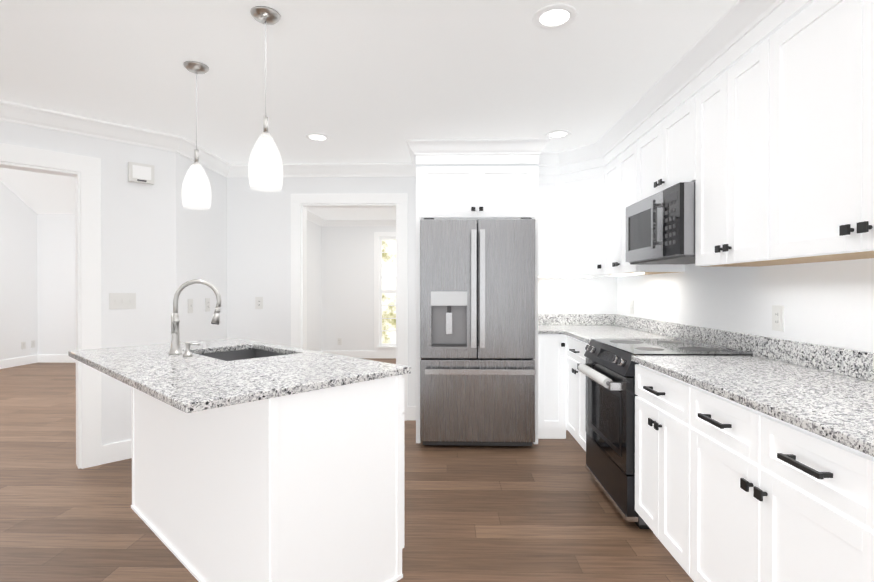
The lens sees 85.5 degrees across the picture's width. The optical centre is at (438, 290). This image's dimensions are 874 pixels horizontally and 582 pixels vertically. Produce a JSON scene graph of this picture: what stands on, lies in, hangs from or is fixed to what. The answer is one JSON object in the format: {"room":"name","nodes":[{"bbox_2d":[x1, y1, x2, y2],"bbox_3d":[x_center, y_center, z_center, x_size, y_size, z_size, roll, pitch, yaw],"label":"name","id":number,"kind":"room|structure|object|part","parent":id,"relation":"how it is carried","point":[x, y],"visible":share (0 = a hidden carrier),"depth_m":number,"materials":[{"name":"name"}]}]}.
{"room":"kitchen","nodes":[
{"label":"kitchen","id":0,"kind":"room"},
{"bbox_2d":[0,168,395,219],"bbox_3d":[-4.417,-3.662,4.654,13.120,4.796,8.190,0,0,1],"label":"ceiling","id":1,"kind":"structure","parent":0,"point":[40,193],"depth_m":7.61,"materials":[{"name":"white paint"}]},
{"bbox_2d":[0,358,693,581],"bbox_3d":[-4.162,1.272,3.223,14.700,0.060,13.300,0,0,1],"label":"floor","id":2,"kind":"structure","parent":0,"point":[544,510],"depth_m":2.62,"materials":[{"name":"brown wood"}]},
{"bbox_2d":[131,395,403,581],"bbox_3d":[-0.958,0.803,2.391,1.631,0.884,1.547,0,0,1],"label":"kitchen island","id":3,"kind":"object","parent":2,"relation":"on","point":[253,461],"depth_m":1.87,"materials":[{"name":"white wood"}]},
{"bbox_2d":[68,339,410,414],"bbox_3d":[-1.078,0.344,2.334,1.923,0.030,1.852,0,0,1],"label":"island countertop","id":4,"kind":"structure","parent":3,"relation":"on","point":[220,376],"depth_m":1.95,"materials":[{"name":"grey stone"}]},
{"bbox_2d":[168,279,221,356],"bbox_3d":[-1.283,0.134,2.449,0.247,0.390,0.171,0,0,1],"label":"faucet","id":5,"kind":"object","parent":4,"relation":"on","point":[175,350],"depth_m":2.46,"materials":[{"name":"silver metal"}]},
{"bbox_2d":[420,218,535,445],"bbox_3d":[0.312,0.331,4.056,0.897,1.815,0.888,0,0,1],"label":"fridge","id":6,"kind":"object","parent":2,"relation":"on","point":[477,335],"visible":1,"depth_m":3.68,"materials":[{"name":"grey metal"}]},
{"bbox_2d":[538,338,557,438],"bbox_3d":[0.943,0.796,4.160,0.255,0.884,0.666,0,0,1],"label":"base cabinet","id":7,"kind":"object","parent":2,"relation":"on","point":[547,352],"depth_m":3.87,"materials":[{"name":"white wood"}]},
{"bbox_2d":[558,342,589,450],"bbox_3d":[1.315,0.799,3.533,0.680,0.884,0.690,0,0,1],"label":"base cabinet","id":8,"kind":"object","parent":2,"relation":"on","point":[571,382],"depth_m":3.70,"materials":[{"name":"white wood"}]},
{"bbox_2d":[538,326,673,345],"bbox_3d":[1.238,0.339,3.837,0.864,0.030,1.295,0,0,1],"label":"countertop","id":9,"kind":"structure","parent":8,"relation":"on","point":[560,335],"depth_m":3.79,"materials":[{"name":"grey stone"}]},
{"bbox_2d":[635,362,677,561],"bbox_3d":[1.310,0.804,2.117,0.620,0.884,0.619,0,0,1],"label":"base cabinet","id":10,"kind":"object","parent":2,"relation":"on","point":[656,402],"depth_m":2.16,"materials":[{"name":"white wood"}]},
{"bbox_2d":[577,337,752,528],"bbox_3d":[1.258,0.776,2.808,0.720,0.934,0.754,0,0,1],"label":"range","id":11,"kind":"object","parent":2,"relation":"on","point":[607,368],"visible":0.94,"depth_m":2.65,"materials":[{"name":"grey metal"}]},
{"bbox_2d":[678,382,873,581],"bbox_3d":[1.295,0.807,1.475,0.620,0.884,0.905,0,0,1],"label":"base cabinet","id":12,"kind":"object","parent":2,"relation":"on","point":[758,466],"depth_m":1.42,"materials":[{"name":"white wood"}]},
{"bbox_2d":[631,354,873,457],"bbox_3d":[1.295,0.348,1.715,0.648,0.030,1.418,0,0,1],"label":"countertop","id":13,"kind":"structure","parent":12,"relation":"on","point":[835,407],"depth_m":1.60,"materials":[{"name":"grey stone"}]},
{"bbox_2d":[0,0,737,163],"bbox_3d":[-2.083,-1.249,0.846,7.604,0.120,7.670,0,0,1],"label":"ceiling","id":14,"kind":"structure","parent":0,"point":[369,81],"depth_m":2.53,"materials":[{"name":"white paint"}]},
{"bbox_2d":[181,61,211,209],"bbox_3d":[-1.290,-0.818,2.517,0.143,0.752,0.143,0,0,1],"label":"pendant light","id":15,"kind":"object","parent":14,"relation":"hanging from","point":[196,193],"visible":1,"depth_m":2.48,"materials":[{"name":"white glass"}]},
{"bbox_3d":[-1.290,-0.557,2.518,0.143,0.230,0.143,0,0,1],"label":"lamp shade","id":16,"kind":"part","parent":15,"relation":"part of","materials":[{"name":"white glass"}]},
{"bbox_2d":[248,6,282,191],"bbox_3d":[-0.747,-0.817,2.040,0.143,0.752,0.143,0,0,1],"label":"pendant light","id":17,"kind":"object","parent":14,"relation":"hanging from","point":[265,169],"visible":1,"depth_m":2.00,"materials":[{"name":"white glass"}]},
{"bbox_3d":[-0.747,-0.555,2.041,0.143,0.230,0.143,0,0,1],"label":"lamp shade","id":18,"kind":"part","parent":17,"relation":"part of","materials":[{"name":"white glass"}]},
{"bbox_2d":[305,133,329,141],"bbox_3d":[-0.943,-1.196,3.683,0.192,0.008,0.192,0,0,1],"label":"recessed light","id":19,"kind":"object","parent":14,"relation":"in","point":[318,137],"visible":1,"depth_m":3.68,"materials":[{"name":"white plastic"}]},
{"bbox_2d":[532,4,577,29],"bbox_3d":[0.504,-1.189,2.058,0.192,0.008,0.192,0,0,1],"label":"recessed light","id":20,"kind":"object","parent":14,"relation":"in","point":[553,16],"visible":1,"depth_m":2.05,"materials":[{"name":"white plastic"}]},
{"bbox_2d":[545,130,570,138],"bbox_3d":[0.912,-1.196,3.612,0.192,0.008,0.192,0,0,1],"label":"recessed light","id":21,"kind":"object","parent":14,"relation":"in","point":[556,134],"visible":1,"depth_m":3.61,"materials":[{"name":"white plastic"}]},
{"bbox_2d":[0,120,873,444],"bbox_3d":[-4.519,-1.257,2.916,13.240,5.000,11.690,0,0,1],"label":"wall","id":22,"kind":"structure","parent":0,"point":[162,244],"depth_m":4.25,"materials":[{"name":"white paint"}]},
{"bbox_2d":[0,355,37,368],"bbox_3d":[-6.880,1.159,7.095,0.015,0.135,1.909,0,0,1],"label":"baseboard","id":23,"kind":"structure","parent":22,"relation":"attached to","point":[7,363],"depth_m":7.71,"materials":[{"name":"white"}]},
{"bbox_2d":[21,341,25,348],"bbox_3d":[-6.866,0.898,7.819,0.008,0.118,0.075,0,0,1],"label":"outlet","id":24,"kind":"object","parent":22,"relation":"attached to","point":[23,345],"visible":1,"depth_m":7.81,"materials":[{"name":"white plastic"}]},
{"bbox_2d":[0,143,101,468],"bbox_3d":[-2.948,0.150,2.933,1.058,2.185,0.990,0,0,1],"label":"door frame","id":25,"kind":"structure","parent":22,"relation":"attached to","point":[86,173],"depth_m":3.31,"materials":[{"name":"white wood"}]},
{"bbox_2d":[38,355,75,362],"bbox_3d":[-4.565,1.155,8.026,4.600,0.135,0.015,0,0,1],"label":"baseboard","id":26,"kind":"structure","parent":22,"relation":"attached to","point":[41,358],"depth_m":8.07,"materials":[{"name":"white"}]},
{"bbox_2d":[0,100,231,176],"bbox_3d":[-3.829,-1.141,2.386,3.614,0.108,4.436,0,0,1],"label":"crown molding","id":27,"kind":"structure","parent":22,"relation":"attached to","point":[12,112],"depth_m":3.37,"materials":[{"name":"white wood"}]},
{"bbox_2d":[102,440,131,463],"bbox_3d":[-2.249,1.173,3.555,0.333,0.135,0.358,0,0,1],"label":"baseboard","id":28,"kind":"structure","parent":22,"relation":"attached to","point":[116,451],"depth_m":3.44,"materials":[{"name":"white"}]},
{"bbox_2d":[109,293,135,308],"bbox_3d":[-2.319,0.074,3.471,0.165,0.118,0.016,0,0,-44],"label":"light switch","id":29,"kind":"object","parent":22,"relation":"attached to","point":[122,300],"visible":1,"depth_m":3.47,"materials":[{"name":"white plastic"}]},
{"bbox_2d":[128,162,153,184],"bbox_3d":[-2.225,-0.879,3.535,0.164,0.140,0.047,0,0,-44],"label":"door chime","id":30,"kind":"object","parent":22,"relation":"attached to","point":[140,173],"visible":1,"depth_m":3.52,"materials":[{"name":"white plastic"}]},
{"bbox_2d":[188,299,192,312],"bbox_3d":[-2.054,0.124,3.919,0.016,0.118,0.072,0,0,1],"label":"light switch","id":31,"kind":"object","parent":22,"relation":"attached to","point":[190,305],"visible":1,"depth_m":3.92,"materials":[{"name":"white plastic"}]},
{"bbox_2d":[205,298,209,311],"bbox_3d":[-2.051,0.123,4.199,0.008,0.118,0.072,0,0,1],"label":"outlet","id":32,"kind":"object","parent":22,"relation":"attached to","point":[207,304],"visible":1,"depth_m":4.18,"materials":[{"name":"white plastic"}]},
{"bbox_2d":[255,297,262,308],"bbox_3d":[-1.732,0.116,4.555,0.072,0.118,0.008,0,0,1],"label":"electrical outlet","id":33,"kind":"object","parent":22,"relation":"attached to","point":[258,302],"visible":1,"depth_m":4.55,"materials":[{"name":"white plastic"}]},
{"bbox_2d":[307,210,323,225],"bbox_3d":[-2.140,-1.218,6.592,0.078,0.108,3.814,0,0,1],"label":"crown molding","id":34,"kind":"structure","parent":22,"relation":"attached to","point":[311,217],"depth_m":8.03,"materials":[{"name":"white wood"}]},
{"bbox_2d":[232,163,415,176],"bbox_3d":[-1.061,-1.149,4.499,1.783,0.108,0.078,0,0,1],"label":"crown molding","id":35,"kind":"structure","parent":22,"relation":"attached to","point":[325,169],"depth_m":4.49,"materials":[{"name":"white wood"}]},
{"bbox_2d":[291,193,407,420],"bbox_3d":[-0.857,0.153,4.598,1.120,2.168,0.160,0,0,1],"label":"door frame","id":36,"kind":"structure","parent":22,"relation":"attached to","point":[300,203],"depth_m":4.52,"materials":[{"name":"white wood"}]},
{"bbox_2d":[323,351,395,357],"bbox_3d":[-0.006,1.153,8.535,4.250,0.135,0.015,0,0,1],"label":"baseboard","id":37,"kind":"structure","parent":22,"relation":"attached to","point":[356,354],"depth_m":8.56,"materials":[{"name":"white"}]},
{"bbox_2d":[324,220,395,225],"bbox_3d":[-0.007,-1.226,8.494,4.250,0.108,0.078,0,0,1],"label":"crown molding","id":38,"kind":"structure","parent":22,"relation":"attached to","point":[326,222],"depth_m":8.52,"materials":[{"name":"white"}]},
{"bbox_2d":[374,232,395,350],"bbox_3d":[-0.630,0.010,8.566,1.070,2.150,0.115,0,0,1],"label":"room window","id":39,"kind":"structure","parent":22,"relation":"in","point":[379,237],"depth_m":8.55,"materials":[{"name":"white wood"}]},
{"bbox_2d":[414,140,549,279],"bbox_3d":[0.347,-0.667,4.155,1.050,1.070,0.698,0,0,1],"label":"upper cabinet","id":40,"kind":"object","parent":22,"relation":"attached to","point":[456,179],"depth_m":3.81,"materials":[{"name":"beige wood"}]},
{"bbox_2d":[535,152,569,279],"bbox_3d":[0.967,-0.668,4.309,0.296,1.070,0.360,0,0,1],"label":"upper cabinet","id":41,"kind":"object","parent":22,"relation":"attached to","point":[558,160],"depth_m":4.16,"materials":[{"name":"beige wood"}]},
{"bbox_2d":[558,168,597,271],"bbox_3d":[1.212,-0.597,4.019,0.314,0.809,0.313,0,0,1],"label":"upper cabinet","id":42,"kind":"object","parent":22,"relation":"attached to","point":[577,187],"depth_m":4.04,"materials":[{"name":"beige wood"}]},
{"bbox_2d":[594,124,621,275],"bbox_3d":[1.488,-0.665,3.686,0.359,1.070,0.445,0,0,1],"label":"upper cabinet","id":43,"kind":"object","parent":22,"relation":"attached to","point":[606,151],"depth_m":3.75,"materials":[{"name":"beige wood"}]},
{"bbox_2d":[618,116,629,275],"bbox_3d":[1.498,-0.664,3.379,0.323,1.070,0.403,0,0,1],"label":"upper cabinet","id":44,"kind":"object","parent":22,"relation":"attached to","point":[624,156],"depth_m":3.42,"materials":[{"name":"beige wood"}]},
{"bbox_2d":[630,300,633,313],"bbox_3d":[1.671,0.138,4.096,0.016,0.118,0.072,0,0,1],"label":"light switch","id":45,"kind":"object","parent":22,"relation":"attached to","point":[631,306],"visible":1,"depth_m":4.09,"materials":[{"name":"white plastic"}]},
{"bbox_2d":[630,88,676,275],"bbox_3d":[1.490,-0.662,3.018,0.323,1.070,0.440,0,0,1],"label":"upper cabinet","id":46,"kind":"object","parent":22,"relation":"attached to","point":[644,118],"depth_m":3.07,"materials":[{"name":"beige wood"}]},
{"bbox_2d":[658,60,689,271],"bbox_3d":[1.479,-0.661,2.578,0.323,1.070,0.440,0,0,1],"label":"upper cabinet","id":47,"kind":"object","parent":22,"relation":"attached to","point":[673,96],"depth_m":2.65,"materials":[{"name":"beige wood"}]},
{"bbox_2d":[626,182,694,264],"bbox_3d":[1.423,-0.369,2.800,0.441,0.385,0.752,0,0,1],"label":"microwave","id":48,"kind":"object","parent":47,"relation":"attached to","point":[660,227],"visible":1,"depth_m":2.64,"materials":[{"name":"silver metal"}]},
{"bbox_2d":[690,36,713,266],"bbox_3d":[1.471,-0.659,2.248,0.323,1.070,0.339,0,0,1],"label":"upper cabinet","id":49,"kind":"object","parent":22,"relation":"attached to","point":[702,62],"depth_m":2.35,"materials":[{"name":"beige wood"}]},
{"bbox_2d":[714,0,786,266],"bbox_3d":[1.465,-0.658,1.997,0.323,1.070,0.398,0,0,1],"label":"upper cabinet","id":50,"kind":"object","parent":22,"relation":"attached to","point":[753,120],"depth_m":2.08,"materials":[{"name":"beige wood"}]},
{"bbox_2d":[772,305,783,331],"bbox_3d":[1.631,0.131,2.274,0.008,0.122,0.075,0,0,1],"label":"outlet","id":51,"kind":"object","parent":22,"relation":"attached to","point":[777,317],"visible":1,"depth_m":2.27,"materials":[{"name":"white plastic"}]},
{"bbox_2d":[754,0,873,263],"bbox_3d":[1.456,-0.657,1.647,0.323,1.070,0.542,0,0,1],"label":"upper cabinet","id":52,"kind":"object","parent":22,"relation":"attached to","point":[796,41],"depth_m":1.73,"materials":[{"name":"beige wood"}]},
{"bbox_2d":[838,0,873,255],"bbox_3d":[1.447,-0.655,1.255,0.323,1.070,0.478,0,0,1],"label":"upper cabinet","id":53,"kind":"object","parent":22,"relation":"attached to","point":[855,17],"depth_m":1.46,"materials":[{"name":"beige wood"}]},
{"label":"outside","id":54,"kind":"structure","parent":0,"visible":0},
{"bbox_2d":[382,240,395,342],"bbox_3d":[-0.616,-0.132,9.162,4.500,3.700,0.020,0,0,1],"label":"window pane","id":55,"kind":"structure","parent":54,"point":[388,284],"depth_m":9.16,"materials":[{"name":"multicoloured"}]}
]}

